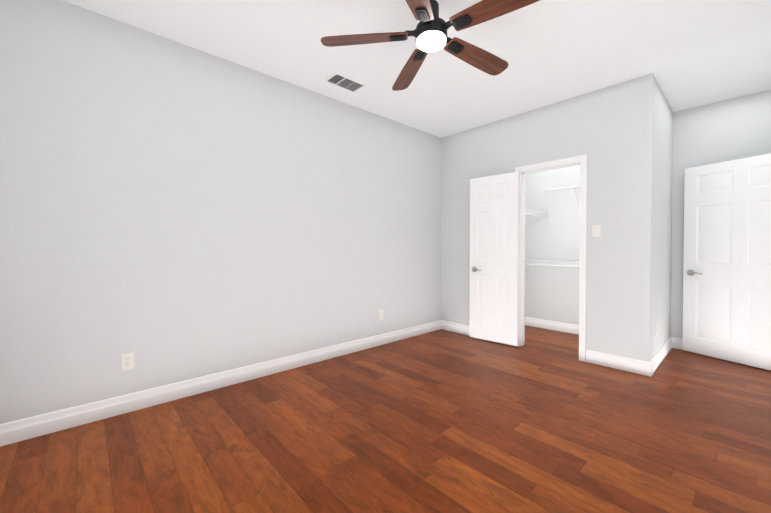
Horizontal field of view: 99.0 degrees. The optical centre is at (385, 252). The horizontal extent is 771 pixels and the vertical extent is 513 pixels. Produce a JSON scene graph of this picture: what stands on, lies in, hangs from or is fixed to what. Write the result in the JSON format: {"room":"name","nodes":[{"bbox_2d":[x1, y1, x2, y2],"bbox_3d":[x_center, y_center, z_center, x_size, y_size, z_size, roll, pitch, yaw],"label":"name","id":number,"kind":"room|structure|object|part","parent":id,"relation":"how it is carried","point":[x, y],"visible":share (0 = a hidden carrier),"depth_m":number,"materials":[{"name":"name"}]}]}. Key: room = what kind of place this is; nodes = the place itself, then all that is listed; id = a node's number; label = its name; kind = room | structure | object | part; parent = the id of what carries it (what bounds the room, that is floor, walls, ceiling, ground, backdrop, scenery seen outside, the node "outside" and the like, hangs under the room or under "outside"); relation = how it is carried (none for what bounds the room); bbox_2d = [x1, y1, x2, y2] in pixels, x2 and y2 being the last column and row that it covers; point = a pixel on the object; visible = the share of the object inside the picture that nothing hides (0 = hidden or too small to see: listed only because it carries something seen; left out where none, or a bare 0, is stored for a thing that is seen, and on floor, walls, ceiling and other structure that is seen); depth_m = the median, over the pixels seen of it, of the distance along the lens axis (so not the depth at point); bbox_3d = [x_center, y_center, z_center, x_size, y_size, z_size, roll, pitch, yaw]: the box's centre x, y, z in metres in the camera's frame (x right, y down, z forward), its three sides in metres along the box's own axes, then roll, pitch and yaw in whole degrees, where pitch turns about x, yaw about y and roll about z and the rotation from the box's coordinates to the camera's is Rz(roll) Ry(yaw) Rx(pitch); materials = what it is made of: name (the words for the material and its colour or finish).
{"room":"empty bedroom","nodes":[
{"label":"empty bedroom","id":0,"kind":"room"},
{"bbox_2d":[0,0,440,423],"bbox_3d":[-0.465,-0.255,3.614,6.040,2.710,0.120,-1,1,-43],"label":"wall","id":1,"kind":"structure","parent":0,"point":[171,211],"depth_m":2.51,"materials":[{"name":"paint"}]},
{"bbox_2d":[121,352,133,370],"bbox_3d":[-1.807,0.763,2.309,0.072,0.118,0.009,-1,1,-43],"label":"electrical outlet","id":2,"kind":"object","parent":1,"relation":"attached to","point":[127,361],"visible":1,"depth_m":2.31,"materials":[{"name":"beige plastic"}]},
{"bbox_2d":[0,320,440,446],"bbox_3d":[-0.879,1.044,3.158,4.550,0.125,0.017,-1,1,-43],"label":"baseboard","id":3,"kind":"structure","parent":1,"relation":"attached to","point":[15,431],"depth_m":2.50,"materials":[{"name":"paint"}]},
{"bbox_2d":[379,309,382,319],"bbox_3d":[-0.053,0.737,3.918,0.072,0.118,0.009,-1,1,-43],"label":"electrical outlet","id":4,"kind":"object","parent":1,"relation":"attached to","point":[380,314],"visible":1,"depth_m":3.92,"materials":[{"name":"beige plastic"}]},
{"bbox_2d":[0,325,770,512],"bbox_3d":[0.724,1.168,2.336,6.040,0.100,3.640,-1,1,-43],"label":"floor","id":5,"kind":"structure","parent":0,"point":[542,420],"depth_m":1.95,"materials":[{"name":"brown wood"}]},
{"bbox_2d":[63,0,770,137],"bbox_3d":[0.724,-1.642,2.298,6.040,0.100,3.640,-1,1,-43],"label":"ceiling","id":6,"kind":"structure","parent":0,"point":[688,54],"depth_m":2.58,"materials":[{"name":"paint"}]},
{"bbox_2d":[323,71,366,92],"bbox_3d":[-0.377,-1.597,3.100,0.355,0.012,0.215,-1,1,-43],"label":"ceiling vent","id":7,"kind":"object","parent":6,"relation":"in","point":[341,80],"visible":1,"depth_m":3.08,"materials":[{"name":"white metal"}]},
{"bbox_2d":[321,0,539,90],"bbox_3d":[0.301,-1.388,1.896,1.224,0.397,1.220,-1,1,-43],"label":"ceiling fan","id":8,"kind":"object","parent":6,"relation":"hanging from","point":[429,32],"visible":1,"depth_m":1.88,"materials":[{"name":"brown wood"}]},
{"bbox_3d":[-0.124,-1.246,1.924,0.506,0.048,0.131,0,1,3],"label":"blade","id":9,"kind":"part","parent":8,"relation":"part of","materials":[{"name":"brown wood"}]},
{"bbox_3d":[0.165,-1.251,2.279,0.131,0.048,0.506,0,1,-15],"label":"blade","id":10,"kind":"part","parent":8,"relation":"part of","materials":[{"name":"brown wood"}]},
{"bbox_3d":[0.124,-1.241,1.539,0.131,0.048,0.506,0,1,21],"label":"blade","id":11,"kind":"part","parent":8,"relation":"part of","materials":[{"name":"brown wood"}]},
{"bbox_3d":[0.592,-1.248,2.113,0.506,0.048,0.131,0,1,-33],"label":"blade","id":12,"kind":"part","parent":8,"relation":"part of","materials":[{"name":"brown wood"}]},
{"bbox_3d":[0.567,-1.242,1.656,0.506,0.048,0.131,1,1,39],"label":"blade","id":13,"kind":"part","parent":8,"relation":"part of","materials":[{"name":"brown wood"}]},
{"bbox_2d":[441,73,654,361],"bbox_3d":[1.630,-0.258,3.859,0.120,2.710,2.350,-1,1,-43],"label":"wall","id":14,"kind":"structure","parent":0,"point":[618,131],"depth_m":3.25,"materials":[{"name":"paint"}]},
{"bbox_2d":[441,320,468,334],"bbox_3d":[1.154,1.029,4.295,0.017,0.125,1.090,-1,1,-43],"label":"baseboard","id":15,"kind":"structure","parent":14,"relation":"attached to","point":[455,327],"depth_m":4.51,"materials":[{"name":"paint"}]},
{"bbox_2d":[469,172,519,345],"bbox_3d":[1.301,0.074,4.002,0.157,2.018,0.619,-1,1,-43],"label":"closet door","id":16,"kind":"structure","parent":14,"relation":"in","point":[494,258],"depth_m":3.98,"materials":[{"name":"paint"}]},
{"bbox_2d":[515,154,586,361],"bbox_3d":[1.827,0.075,3.649,0.122,2.050,0.660,-1,1,-43],"label":"door frame","id":17,"kind":"structure","parent":14,"relation":"attached to","point":[522,247],"depth_m":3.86,"materials":[{"name":"paint"}]},
{"bbox_2d":[592,225,600,236],"bbox_3d":[2.085,-0.215,3.260,0.021,0.118,0.072,-1,1,-43],"label":"light switch","id":18,"kind":"object","parent":14,"relation":"attached to","point":[596,230],"visible":1,"depth_m":3.26,"materials":[{"name":"beige plastic"}]},
{"bbox_2d":[585,349,650,375],"bbox_3d":[2.208,1.044,3.145,0.017,0.125,0.525,-1,1,-43],"label":"baseboard","id":19,"kind":"structure","parent":14,"relation":"attached to","point":[637,366],"depth_m":3.13,"materials":[{"name":"paint"}]},
{"bbox_2d":[525,165,579,324],"bbox_3d":[2.407,-0.268,4.654,0.120,2.710,2.230,-1,1,-43],"label":"wall","id":20,"kind":"structure","parent":0,"point":[551,293],"depth_m":4.62,"materials":[{"name":"paint"}]},
{"bbox_2d":[525,317,578,334],"bbox_3d":[2.594,1.028,4.367,0.017,0.125,1.530,-1,1,-43],"label":"baseboard","id":21,"kind":"structure","parent":20,"relation":"attached to","point":[555,326],"depth_m":4.63,"materials":[{"name":"paint"}]},
{"bbox_2d":[525,259,579,281],"bbox_3d":[2.477,0.269,4.265,0.309,0.336,1.503,-1,1,-43],"label":"closet shelf","id":22,"kind":"object","parent":20,"relation":"attached to","point":[557,264],"visible":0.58,"depth_m":4.35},
{"bbox_2d":[541,181,579,209],"bbox_3d":[2.582,-0.729,4.136,0.309,0.336,1.103,-1,1,-43],"label":"closet shelf","id":23,"kind":"object","parent":20,"relation":"attached to","point":[564,187],"visible":0.35,"depth_m":4.29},
{"bbox_2d":[652,78,672,357],"bbox_3d":[2.844,-0.252,3.460,1.130,2.710,0.120,-1,1,-43],"label":"wall","id":24,"kind":"structure","parent":0,"point":[663,172],"depth_m":3.35,"materials":[{"name":"paint"}]},
{"bbox_2d":[655,323,657,335],"bbox_3d":[2.611,0.742,3.172,0.072,0.118,0.009,-1,1,-43],"label":"outlet","id":25,"kind":"object","parent":24,"relation":"attached to","point":[656,326],"visible":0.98,"depth_m":3.16,"materials":[{"name":"beige plastic"}]},
{"bbox_2d":[650,337,671,376],"bbox_3d":[2.840,1.041,3.381,1.267,0.125,0.017,-1,1,-43],"label":"baseboard","id":26,"kind":"structure","parent":24,"relation":"attached to","point":[658,358],"depth_m":3.28,"materials":[{"name":"paint"}]},
{"bbox_2d":[671,90,770,337],"bbox_3d":[3.660,-0.253,3.495,0.120,2.710,1.170,-1,1,-43],"label":"wall","id":27,"kind":"structure","parent":0,"point":[726,130],"depth_m":3.58,"materials":[{"name":"paint"}]},
{"bbox_2d":[671,337,682,349],"bbox_3d":[3.650,1.041,3.422,0.017,0.125,1.050,-1,1,-43],"label":"baseboard","id":28,"kind":"structure","parent":27,"relation":"attached to","point":[677,343],"depth_m":3.76,"materials":[{"name":"paint"}]},
{"bbox_2d":[682,153,770,369],"bbox_3d":[3.522,0.084,3.270,0.380,2.018,0.862,-1,1,-43],"label":"entry door","id":29,"kind":"structure","parent":27,"relation":"in","point":[727,270],"depth_m":3.33,"materials":[{"name":"paint"}]},
{"bbox_3d":[1.677,-0.268,4.629,0.990,2.710,0.120,-1,1,-43],"label":"wall","id":30,"kind":"structure","parent":0,"visible":0},
{"bbox_2d":[525,208,547,232],"bbox_3d":[1.837,-0.404,4.460,0.943,0.336,0.339,-1,1,-43],"label":"closet shelf","id":31,"kind":"object","parent":30,"relation":"attached to","point":[529,212],"visible":0.46,"depth_m":4.48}
]}

